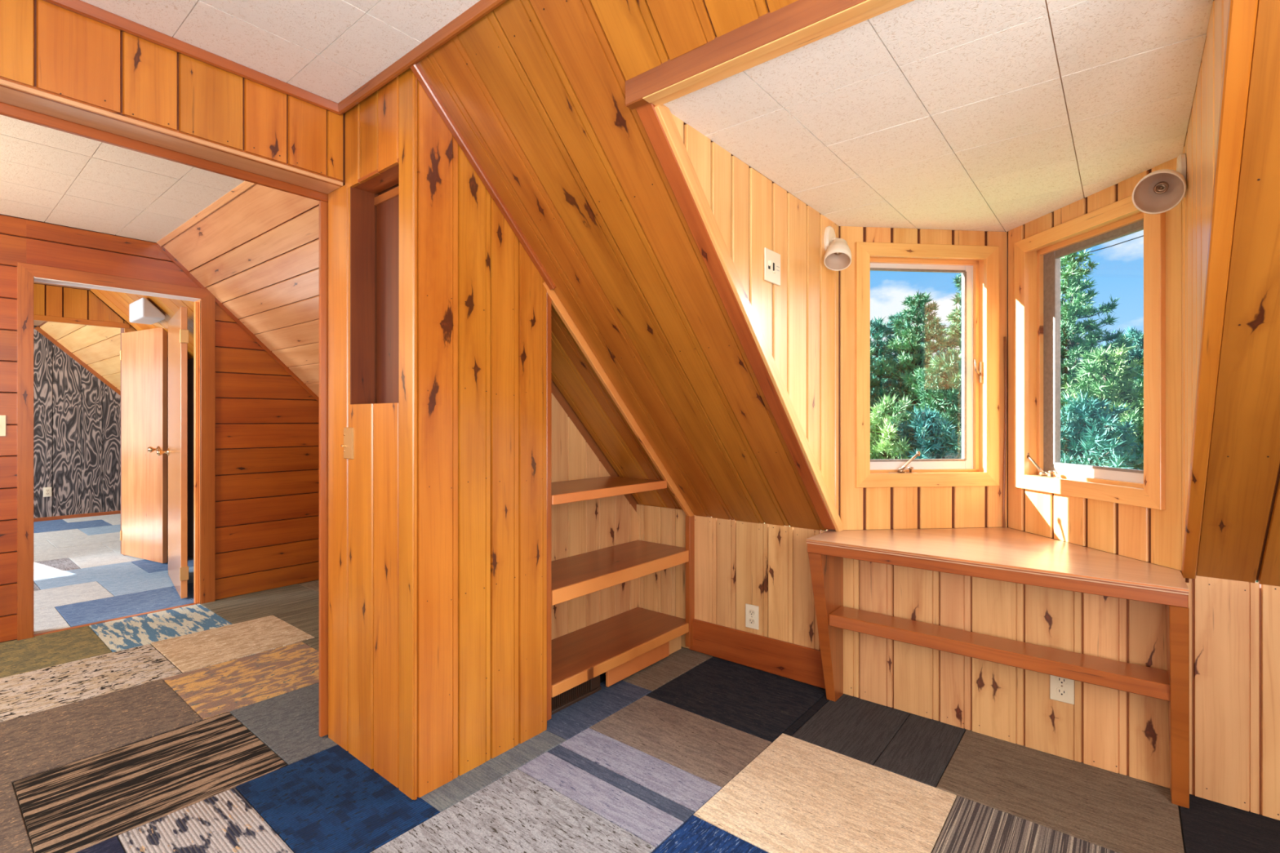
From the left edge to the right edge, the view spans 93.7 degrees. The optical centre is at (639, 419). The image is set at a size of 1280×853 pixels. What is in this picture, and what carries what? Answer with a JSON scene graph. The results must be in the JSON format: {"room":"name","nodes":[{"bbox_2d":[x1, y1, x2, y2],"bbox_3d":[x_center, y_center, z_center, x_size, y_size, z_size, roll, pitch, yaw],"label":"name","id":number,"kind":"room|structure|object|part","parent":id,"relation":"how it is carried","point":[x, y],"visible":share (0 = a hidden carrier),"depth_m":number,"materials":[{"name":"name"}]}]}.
{"room":"attic room","nodes":[
{"label":"attic room","id":0,"kind":"room"},
{"bbox_2d":[33,325,120,521],"bbox_3d":[-7.852,0.070,6.543,0.160,2.500,5.250,0,0,39],"label":"wall","id":1,"kind":"structure","parent":0,"point":[77,411],"depth_m":7.43,"materials":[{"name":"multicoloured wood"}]},
{"bbox_2d":[43,487,51,497],"bbox_3d":[-7.177,0.875,7.270,0.009,0.115,0.072,0,0,39],"label":"wall outlet","id":2,"kind":"object","parent":1,"relation":"attached to","point":[46,491],"visible":1,"depth_m":7.26,"materials":[{"name":"beige plastic"}]},
{"bbox_2d":[33,283,168,555],"bbox_3d":[-5.406,0.070,4.554,0.145,2.500,5.250,0,0,39],"label":"wall","id":3,"kind":"structure","parent":0,"point":[55,304],"depth_m":5.15,"materials":[{"name":"black and grey patterned wallpaper"},{"name":"amber pine"}]},
{"bbox_2d":[0,213,319,643],"bbox_3d":[-3.677,0.070,3.149,0.122,2.500,5.250,0,0,39],"label":"wall","id":4,"kind":"structure","parent":0,"point":[267,423],"depth_m":4.13,"materials":[{"name":"brown wood"}]},
{"bbox_2d":[0,415,6,436],"bbox_3d":[-3.499,0.033,3.261,0.020,0.115,0.077,0,0,39],"label":"light switch","id":5,"kind":"object","parent":4,"relation":"attached to","point":[2,418],"visible":1,"depth_m":3.28,"materials":[{"name":"beige plastic"}]},
{"bbox_2d":[17,262,215,640],"bbox_3d":[-3.200,0.176,3.719,0.133,2.097,0.927,0,0,39],"label":"trim","id":6,"kind":"structure","parent":4,"relation":"attached to","point":[204,308],"depth_m":3.67,"materials":[{"name":"red wood"}]},
{"bbox_3d":[-3.428,0.174,3.348,0.018,2.092,0.064,0,0,39],"label":"casing","id":7,"kind":"part","parent":6,"relation":"part of","materials":[{"name":"red wood"}]},
{"bbox_3d":[-3.155,-0.837,3.682,0.018,0.070,0.927,0,0,39],"label":"casing","id":8,"kind":"part","parent":6,"relation":"part of","materials":[{"name":"red wood"}]},
{"bbox_3d":[-2.889,0.174,4.011,0.018,2.092,0.081,0,0,39],"label":"casing","id":9,"kind":"part","parent":6,"relation":"part of","materials":[{"name":"red wood"}]},
{"bbox_2d":[0,0,345,194],"bbox_3d":[-2.242,0.045,0.920,0.136,2.550,3.600,0,0,39],"label":"wall","id":10,"kind":"structure","parent":0,"point":[55,61],"depth_m":1.80,"materials":[{"name":"brown wood"}]},
{"bbox_2d":[0,102,331,737],"bbox_3d":[-1.794,0.157,1.600,0.018,2.114,1.920,0,0,39],"label":"trim","id":11,"kind":"structure","parent":10,"relation":"attached to","point":[6,109],"depth_m":2.29,"materials":[{"name":"red wood"}]},
{"bbox_3d":[-1.794,-0.870,1.600,0.018,0.060,1.920,0,0,39],"label":"head casing","id":12,"kind":"part","parent":11,"relation":"part of","materials":[{"name":"red wood"}]},
{"bbox_3d":[-1.207,0.188,2.321,0.018,2.053,0.060,0,0,39],"label":"casing","id":13,"kind":"part","parent":11,"relation":"part of","materials":[{"name":"red wood"}]},
{"bbox_2d":[43,0,694,516],"bbox_3d":[-1.087,-0.317,0.557,4.697,1.682,3.691,0,0,-24],"label":"trim","id":14,"kind":"structure","parent":10,"relation":"attached to","point":[482,8],"depth_m":2.00,"materials":[{"name":"red wood"}]},
{"bbox_2d":[187,358,193,558],"bbox_3d":[-3.570,0.370,5.041,2.100,1.900,0.080,0,0,39],"label":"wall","id":15,"kind":"structure","parent":0,"point":[190,362],"depth_m":5.33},
{"bbox_2d":[0,0,479,325],"bbox_3d":[-3.779,-1.198,2.169,12.000,0.149,3.800,0,0,39],"label":"ceiling","id":16,"kind":"structure","parent":0,"point":[327,49],"depth_m":2.03,"materials":[{"name":"tile"}]},
{"bbox_2d":[328,67,551,799],"bbox_3d":[-0.430,0.045,2.768,0.612,2.550,1.686,0,0,39],"label":"wall column","id":17,"kind":"structure","parent":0,"point":[439,316],"depth_m":2.12,"materials":[{"name":"brown wood"}]},
{"bbox_2d":[340,427,353,459],"bbox_3d":[-1.069,0.086,2.192,0.068,0.115,0.018,0,0,39],"label":"light switch","id":18,"kind":"object","parent":17,"relation":"attached to","point":[348,446],"visible":1,"depth_m":2.19,"materials":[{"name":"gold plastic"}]},
{"bbox_2d":[551,378,680,639],"bbox_3d":[-0.229,0.343,2.969,0.500,1.954,1.120,0,0,39],"label":"wall","id":19,"kind":"structure","parent":0,"point":[578,527],"depth_m":3.07,"materials":[{"name":"brown wood"}]},
{"bbox_2d":[0,513,1279,852],"bbox_3d":[-3.282,1.278,2.779,12.000,0.124,5.374,0,0,39],"label":"floor","id":20,"kind":"structure","parent":0,"point":[193,728],"depth_m":2.08,"materials":[{"name":"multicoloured carpet"}]},
{"bbox_2d":[551,675,601,715],"bbox_3d":[-0.301,1.166,2.587,0.040,0.108,0.355,0,0,39],"label":"floor vent","id":21,"kind":"object","parent":20,"relation":"in","point":[559,702],"visible":0.44,"depth_m":2.59,"materials":[{"name":"brown metal"}]},
{"bbox_3d":[-0.204,1.167,2.698,0.016,0.078,0.060,0,0,39],"label":"plate","id":22,"kind":"part","parent":21,"relation":"part of","materials":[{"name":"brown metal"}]},
{"bbox_2d":[551,475,694,697],"bbox_3d":[-0.181,0.760,2.895,0.384,0.919,1.015,0,0,39],"label":"shelf","id":23,"kind":"object","parent":20,"relation":"on","point":[620,646],"visible":0.92,"depth_m":2.86,"materials":[{"name":"brown wood"}]},
{"bbox_3d":[-0.263,0.316,2.805,0.370,0.028,0.771,0,0,39],"label":"shelf","id":24,"kind":"part","parent":23,"relation":"part of","materials":[{"name":"brown wood"}]},
{"bbox_3d":[-0.187,0.706,2.898,0.370,0.048,1.011,0,0,39],"label":"shelf","id":25,"kind":"part","parent":23,"relation":"part of","materials":[{"name":"brown wood"}]},
{"bbox_3d":[-0.187,1.079,2.898,0.370,0.035,1.011,0,0,39],"label":"shelf","id":26,"kind":"part","parent":23,"relation":"part of","materials":[{"name":"brown wood"}]},
{"bbox_3d":[0.263,0.848,3.159,0.028,0.685,0.046,0,0,39],"label":"post","id":27,"kind":"part","parent":23,"relation":"part of","materials":[{"name":"red wood"}]},
{"bbox_2d":[806,527,1189,808],"bbox_3d":[1.414,0.857,2.442,1.186,0.726,0.834,0,0,39],"label":"desk","id":28,"kind":"object","parent":20,"relation":"on","point":[1006,554],"visible":1,"depth_m":2.15,"materials":[{"name":"brown wood"}]},
{"bbox_3d":[0.801,0.886,2.584,0.056,0.667,0.252,0,0,39],"label":"leg","id":29,"kind":"part","parent":28,"relation":"part of","materials":[{"name":"red wood"}]},
{"bbox_3d":[1.263,0.845,2.247,1.086,0.050,0.144,0,0,39],"label":"foot rail","id":30,"kind":"part","parent":28,"relation":"part of","materials":[{"name":"red wood"}]},
{"bbox_3d":[1.679,0.886,1.871,0.054,0.667,0.252,0,0,39],"label":"leg","id":31,"kind":"part","parent":28,"relation":"part of","materials":[{"name":"red wood"}]},
{"bbox_2d":[38,0,1279,586],"bbox_3d":[-2.166,0.006,4.153,12.000,2.627,1.884,0,0,39],"label":"sloped ceiling","id":32,"kind":"structure","parent":0,"point":[535,89],"depth_m":2.01,"materials":[{"name":"brown wood"}]},
{"bbox_2d":[120,327,168,563],"bbox_3d":[-4.348,0.214,5.211,0.750,1.988,0.183,0,0,23],"label":"door","id":33,"kind":"structure","parent":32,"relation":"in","point":[144,353],"depth_m":5.19,"materials":[{"name":"brown wood"}]},
{"bbox_3d":[-4.088,0.250,5.044,0.056,0.056,0.074,0,0,28],"label":"knob","id":34,"kind":"part","parent":33,"relation":"part of","materials":[{"name":"gold metal"}]},
{"bbox_2d":[128,297,165,324],"bbox_3d":[-3.944,-0.868,4.803,0.420,0.155,0.150,0,0,39],"label":"box","id":35,"kind":"object","parent":32,"relation":"attached to","point":[142,311],"visible":1,"depth_m":4.69,"materials":[{"name":"paint"}]},
{"bbox_2d":[156,306,188,598],"bbox_3d":[-3.359,0.222,4.407,0.898,1.973,0.183,0,0,43],"label":"door","id":36,"kind":"structure","parent":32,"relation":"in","point":[178,331],"depth_m":4.16,"materials":[{"name":"brown wood"}]},
{"bbox_3d":[-3.681,0.250,4.629,0.074,0.056,0.056,0,0,-43],"label":"knob","id":37,"kind":"part","parent":36,"relation":"part of","materials":[{"name":"gold metal"}]},
{"bbox_2d":[155,181,319,402],"bbox_3d":[-1.698,-0.418,3.618,2.360,1.425,1.442,0,0,39],"label":"trim","id":38,"kind":"structure","parent":32,"relation":"attached to","point":[245,185],"depth_m":3.78,"materials":[{"name":"brown wood"}]},
{"bbox_2d":[625,0,1257,578],"bbox_3d":[0.871,-0.229,1.778,1.232,1.486,1.471,0,0,39],"label":"trim","id":39,"kind":"structure","parent":32,"relation":"attached to","point":[797,24],"depth_m":1.50,"materials":[{"name":"red wood"}]},
{"bbox_2d":[671,113,838,530],"bbox_3d":[0.435,-0.214,2.179,0.076,1.433,1.350,0,0,39],"label":"wall","id":40,"kind":"structure","parent":0,"point":[797,318],"depth_m":2.29,"materials":[{"name":"brown wood"}]},
{"bbox_2d":[764,247,780,285],"bbox_3d":[0.482,-0.552,2.166,0.016,0.116,0.120,0,0,39],"label":"light switch","id":41,"kind":"object","parent":40,"relation":"attached to","point":[771,259],"visible":1,"depth_m":2.16,"materials":[{"name":"beige plastic"}]},
{"bbox_2d":[823,226,851,271],"bbox_3d":[0.833,-0.728,2.511,0.125,0.207,0.178,0,0,39],"label":"spotlight","id":42,"kind":"object","parent":40,"relation":"attached to","point":[837,256],"visible":1,"depth_m":2.51,"materials":[{"name":"beige ceramic"}]},
{"bbox_3d":[0.818,-0.765,2.576,0.020,0.133,0.096,0,0,39],"label":"mounting plate","id":43,"kind":"part","parent":42,"relation":"part of","materials":[{"name":"beige ceramic"}]},
{"bbox_2d":[826,226,1008,530],"bbox_3d":[1.330,-0.215,2.780,0.922,1.490,0.112,0,0,-6],"label":"wall","id":44,"kind":"structure","parent":0,"point":[926,507],"depth_m":2.71,"materials":[{"name":"brown wood"}]},
{"bbox_2d":[854,241,999,488],"bbox_3d":[1.294,-0.245,2.768,0.680,1.094,0.134,0,0,-6],"label":"window","id":45,"kind":"structure","parent":44,"relation":"in","point":[978,265],"depth_m":2.73,"materials":[{"name":"brown wood"}]},
{"bbox_3d":[0.993,-0.245,2.680,0.063,1.094,0.020,0,0,-6],"label":"casing","id":46,"kind":"part","parent":45,"relation":"part of","materials":[{"name":"brown wood"}]},
{"bbox_3d":[1.218,0.194,2.718,0.078,0.079,0.019,0,0,10],"label":"crank arm","id":47,"kind":"part","parent":45,"relation":"part of","materials":[{"name":"brown metal"}]},
{"bbox_3d":[1.287,0.219,2.804,0.474,0.066,0.030,0,0,-6],"label":"rail","id":48,"kind":"part","parent":45,"relation":"part of","materials":[{"name":"white metal"}]},
{"bbox_3d":[1.287,-0.720,2.804,0.474,0.050,0.030,0,0,-6],"label":"rail","id":49,"kind":"part","parent":45,"relation":"part of","materials":[{"name":"wood"}]},
{"bbox_3d":[1.300,0.271,2.712,0.680,0.062,0.020,0,0,-6],"label":"casing","id":50,"kind":"part","parent":45,"relation":"part of","materials":[{"name":"brown wood"}]},
{"bbox_3d":[1.300,-0.762,2.712,0.680,0.059,0.020,0,0,-6],"label":"casing","id":51,"kind":"part","parent":45,"relation":"part of","materials":[{"name":"brown wood"}]},
{"bbox_3d":[1.562,-0.243,2.778,0.034,0.075,0.012,0,0,-13],"label":"lock lever","id":52,"kind":"part","parent":45,"relation":"part of","materials":[{"name":"brown metal"}]},
{"bbox_3d":[1.607,-0.245,2.743,0.062,1.094,0.020,0,0,-6],"label":"casing","id":53,"kind":"part","parent":45,"relation":"part of","materials":[{"name":"brown wood"}]},
{"bbox_2d":[1002,336,1007,528],"bbox_3d":[1.667,0.056,2.742,0.030,0.872,0.014,0,0,-37],"label":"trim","id":54,"kind":"structure","parent":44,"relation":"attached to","point":[1005,337],"depth_m":2.74,"materials":[{"name":"brown wood"}]},
{"bbox_2d":[663,0,1214,231],"bbox_3d":[1.137,-0.915,2.080,1.380,0.100,2.138,0,0,39],"label":"ceiling","id":55,"kind":"structure","parent":0,"point":[971,115],"depth_m":1.67,"materials":[{"name":"tile"}]},
{"bbox_2d":[636,504,1279,820],"bbox_3d":[1.460,0.901,2.272,4.000,0.838,0.091,0,0,39],"label":"wall","id":56,"kind":"structure","parent":0,"point":[1234,625],"depth_m":2.22,"materials":[{"name":"brown wood"}]},
{"bbox_2d":[745,603,759,630],"bbox_3d":[0.550,0.967,2.948,0.072,0.115,0.009,0,0,39],"label":"wall outlet","id":57,"kind":"object","parent":56,"relation":"attached to","point":[752,611],"visible":1,"depth_m":2.94,"materials":[{"name":"beige plastic"}]},
{"bbox_2d":[748,617,755,624],"bbox_3d":[0.548,0.988,2.946,0.034,0.027,0.003,0,0,39],"label":"receptacle","id":58,"kind":"object","parent":57,"relation":"attached to","point":[751,620],"depth_m":2.94,"materials":[{"name":"beige plastic"}]},
{"bbox_2d":[748,609,755,615],"bbox_3d":[0.548,0.946,2.946,0.034,0.027,0.003,0,0,39],"label":"receptacle","id":59,"kind":"object","parent":57,"relation":"attached to","point":[751,612],"depth_m":2.94,"materials":[{"name":"beige plastic"}]},
{"bbox_2d":[688,618,825,688],"bbox_3d":[0.577,1.132,2.922,0.810,0.166,0.016,0,0,39],"label":"baseboard","id":60,"kind":"structure","parent":56,"relation":"attached to","point":[798,663],"depth_m":2.90,"materials":[{"name":"red wood"}]},
{"bbox_2d":[1049,675,1074,704],"bbox_3d":[1.519,0.958,2.160,0.072,0.115,0.009,0,0,39],"label":"wall outlet","id":61,"kind":"object","parent":56,"relation":"attached to","point":[1061,689],"visible":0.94,"depth_m":2.16,"materials":[{"name":"beige plastic"}]},
{"bbox_2d":[1056,687,1067,696],"bbox_3d":[1.517,0.979,2.159,0.034,0.027,0.003,0,0,39],"label":"receptacle","id":62,"kind":"object","parent":61,"relation":"attached to","point":[1060,691],"depth_m":2.16,"materials":[{"name":"beige plastic"}]},
{"bbox_2d":[1056,676,1067,684],"bbox_3d":[1.517,0.937,2.159,0.034,0.027,0.003,0,0,39],"label":"receptacle","id":63,"kind":"object","parent":61,"relation":"attached to","point":[1060,681],"depth_m":2.16,"materials":[{"name":"beige plastic"}]},
{"bbox_2d":[1008,156,1194,582],"bbox_3d":[1.783,-0.215,2.362,0.111,1.490,0.815,0,0,-6],"label":"wall","id":64,"kind":"structure","parent":0,"point":[1151,535],"depth_m":2.21,"materials":[{"name":"brown wood"}]},
{"bbox_2d":[1013,195,1165,510],"bbox_3d":[1.776,-0.245,2.357,0.134,1.094,0.680,0,0,-6],"label":"window","id":65,"kind":"structure","parent":64,"relation":"in","point":[1037,466],"depth_m":2.48,"materials":[{"name":"brown wood"}]},
{"bbox_3d":[1.688,-0.245,2.658,0.020,1.094,0.063,0,0,-6],"label":"casing","id":66,"kind":"part","parent":65,"relation":"part of","materials":[{"name":"brown wood"}]},
{"bbox_3d":[1.709,0.194,2.595,0.019,0.079,0.078,0,0,-22],"label":"crank arm","id":67,"kind":"part","parent":65,"relation":"part of","materials":[{"name":"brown metal"}]},
{"bbox_3d":[1.720,-0.762,2.351,0.020,0.059,0.680,0,0,-6],"label":"casing","id":68,"kind":"part","parent":65,"relation":"part of","materials":[{"name":"brown wood"}]},
{"bbox_3d":[1.720,0.271,2.351,0.020,0.062,0.680,0,0,-6],"label":"casing","id":69,"kind":"part","parent":65,"relation":"part of","materials":[{"name":"brown wood"}]},
{"bbox_3d":[1.813,0.219,2.350,0.030,0.066,0.446,0,0,-6],"label":"rail","id":70,"kind":"part","parent":65,"relation":"part of","materials":[{"name":"white metal"}]},
{"bbox_3d":[1.813,-0.720,2.350,0.030,0.050,0.446,0,0,-6],"label":"rail","id":71,"kind":"part","parent":65,"relation":"part of","materials":[{"name":"wood"}]},
{"bbox_3d":[1.752,-0.245,2.044,0.020,1.094,0.062,0,0,-6],"label":"casing","id":72,"kind":"part","parent":65,"relation":"part of","materials":[{"name":"brown wood"}]},
{"bbox_2d":[1182,0,1228,554],"bbox_3d":[1.374,-0.216,1.416,0.074,1.428,1.350,0,0,39],"label":"wall","id":73,"kind":"structure","parent":0,"point":[1199,148],"depth_m":1.53,"materials":[{"name":"brown wood"}]},
{"bbox_2d":[1132,153,1186,213],"bbox_3d":[1.603,-0.725,1.855,0.127,0.194,0.194,0,0,39],"label":"spotlight","id":74,"kind":"object","parent":73,"relation":"attached to","point":[1159,191],"visible":1,"depth_m":1.84,"materials":[{"name":"beige ceramic"}]},
{"bbox_2d":[1153,181,1168,194],"bbox_3d":[1.600,-0.712,1.842,0.031,0.037,0.034,0,0,-42],"label":"socket","id":75,"kind":"object","parent":74,"relation":"attached to","point":[1159,187],"depth_m":1.84,"materials":[{"name":"brown metal"}]},
{"bbox_3d":[1.675,-0.755,1.860,0.020,0.133,0.096,0,0,39],"label":"mounting plate","id":76,"kind":"part","parent":74,"relation":"part of","materials":[{"name":"beige ceramic"}]},
{"label":"outside","id":77,"kind":"structure","parent":0,"visible":0},
{"bbox_3d":[4.127,4.620,28.861,150.000,0.200,170.000,0,0,39],"label":"ground","id":78,"kind":"structure","parent":77,"visible":0},
{"bbox_2d":[820,392,920,530],"bbox_3d":[4.542,2.026,10.995,3.456,5.062,3.140,0,0,39],"label":"pine tree","id":79,"kind":"object","parent":78,"relation":"on","point":[884,444],"visible":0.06,"depth_m":10.74,"materials":[{"name":"green plant"}]},
{"bbox_2d":[870,346,889,400],"bbox_3d":[5.154,0.759,15.999,4.534,7.547,4.373,0,0,39],"label":"pine tree","id":80,"kind":"object","parent":78,"relation":"on","point":[873,382],"visible":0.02,"depth_m":15.37,"materials":[{"name":"green plant"}]},
{"bbox_2d":[870,315,913,414],"bbox_3d":[7.562,0.606,18.958,3.973,7.844,3.599,0,0,-43],"label":"pine tree","id":81,"kind":"object","parent":78,"relation":"on","point":[877,334],"visible":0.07,"depth_m":18.73,"materials":[{"name":"green plant"}]},
{"bbox_2d":[871,312,923,384],"bbox_3d":[10.235,0.077,24.097,4.542,8.912,4.100,0,0,39],"label":"pine tree","id":82,"kind":"object","parent":78,"relation":"on","point":[891,317],"visible":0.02,"depth_m":23.84,"materials":[{"name":"green plant"}]},
{"bbox_2d":[870,288,960,434],"bbox_3d":[6.993,0.632,15.020,4.090,7.820,4.197,0,0,28],"label":"pine tree","id":83,"kind":"object","parent":78,"relation":"on","point":[907,364],"visible":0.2,"depth_m":14.78,"materials":[{"name":"green plant"}]},
{"bbox_2d":[886,404,961,458],"bbox_3d":[5.023,2.111,10.502,3.052,4.858,2.964,0,0,39],"label":"pine tree","id":84,"kind":"object","parent":78,"relation":"on","point":[933,443],"visible":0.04,"depth_m":10.29,"materials":[{"name":"green plant"}]},
{"bbox_2d":[909,351,961,454],"bbox_3d":[6.433,1.549,12.496,3.487,5.978,3.423,0,0,39],"label":"pine tree","id":85,"kind":"object","parent":78,"relation":"on","point":[944,386],"visible":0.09,"depth_m":12.27,"materials":[{"name":"green plant"}]},
{"bbox_2d":[920,322,961,359],"bbox_3d":[13.412,0.033,26.932,4.781,9.013,4.626,0,0,24],"label":"pine tree","id":86,"kind":"object","parent":78,"relation":"on","point":[945,349],"visible":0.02,"depth_m":26.75,"materials":[{"name":"green plant"}]},
{"bbox_2d":[930,272,961,364],"bbox_3d":[9.517,0.111,17.040,4.135,8.841,4.147,0,0,-32],"label":"pine tree","id":87,"kind":"object","parent":78,"relation":"on","point":[954,328],"visible":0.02,"depth_m":16.90,"materials":[{"name":"green plant"}]},
{"bbox_2d":[1060,346,1079,391],"bbox_3d":[12.755,0.669,18.796,3.694,7.713,4.122,0,0,26],"label":"pine tree","id":88,"kind":"object","parent":78,"relation":"on","point":[1062,389],"visible":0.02,"depth_m":18.62,"materials":[{"name":"green plant"}]},
{"bbox_2d":[1060,248,1135,404],"bbox_3d":[9.692,0.263,13.524,4.265,8.530,3.681,0,0,-7],"label":"pine tree","id":89,"kind":"object","parent":78,"relation":"on","point":[1074,287],"visible":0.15,"depth_m":13.10,"materials":[{"name":"green plant"}]},
{"bbox_2d":[1060,390,1143,470],"bbox_3d":[7.464,2.002,9.968,3.295,5.068,3.214,0,0,34],"label":"bush","id":90,"kind":"object","parent":78,"relation":"on","point":[1089,420],"visible":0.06,"depth_m":9.73,"materials":[{"name":"green plant"}]},
{"bbox_2d":[1060,342,1143,470],"bbox_3d":[8.824,1.534,11.414,3.644,6.028,3.620,0,0,39],"label":"pine tree","id":91,"kind":"object","parent":78,"relation":"on","point":[1117,388],"visible":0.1,"depth_m":11.26,"materials":[{"name":"green plant"}]},
{"bbox_2d":[1098,325,1143,404],"bbox_3d":[14.814,0.837,17.919,4.253,7.383,4.325,0,0,-35],"label":"pine tree","id":92,"kind":"object","parent":78,"relation":"on","point":[1135,352],"visible":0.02,"depth_m":17.74,"materials":[{"name":"green plant"}]},
{"bbox_2d":[1132,373,1143,448],"bbox_3d":[10.338,1.746,11.966,3.382,5.566,3.325,0,0,39],"label":"pine tree","id":93,"kind":"object","parent":78,"relation":"on","point":[1139,379],"visible":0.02,"depth_m":12.06,"materials":[{"name":"green plant"}]},
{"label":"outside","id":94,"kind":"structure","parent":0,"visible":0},
{"bbox_2d":[1076,235,1143,256],"bbox_3d":[12.422,-4.586,12.500,5.857,1.887,0.021,0,0,20],"label":"power line","id":95,"kind":"object","parent":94,"point":[1143,235],"visible":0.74,"depth_m":13.21,"materials":[{"name":"black metal"}]}
]}

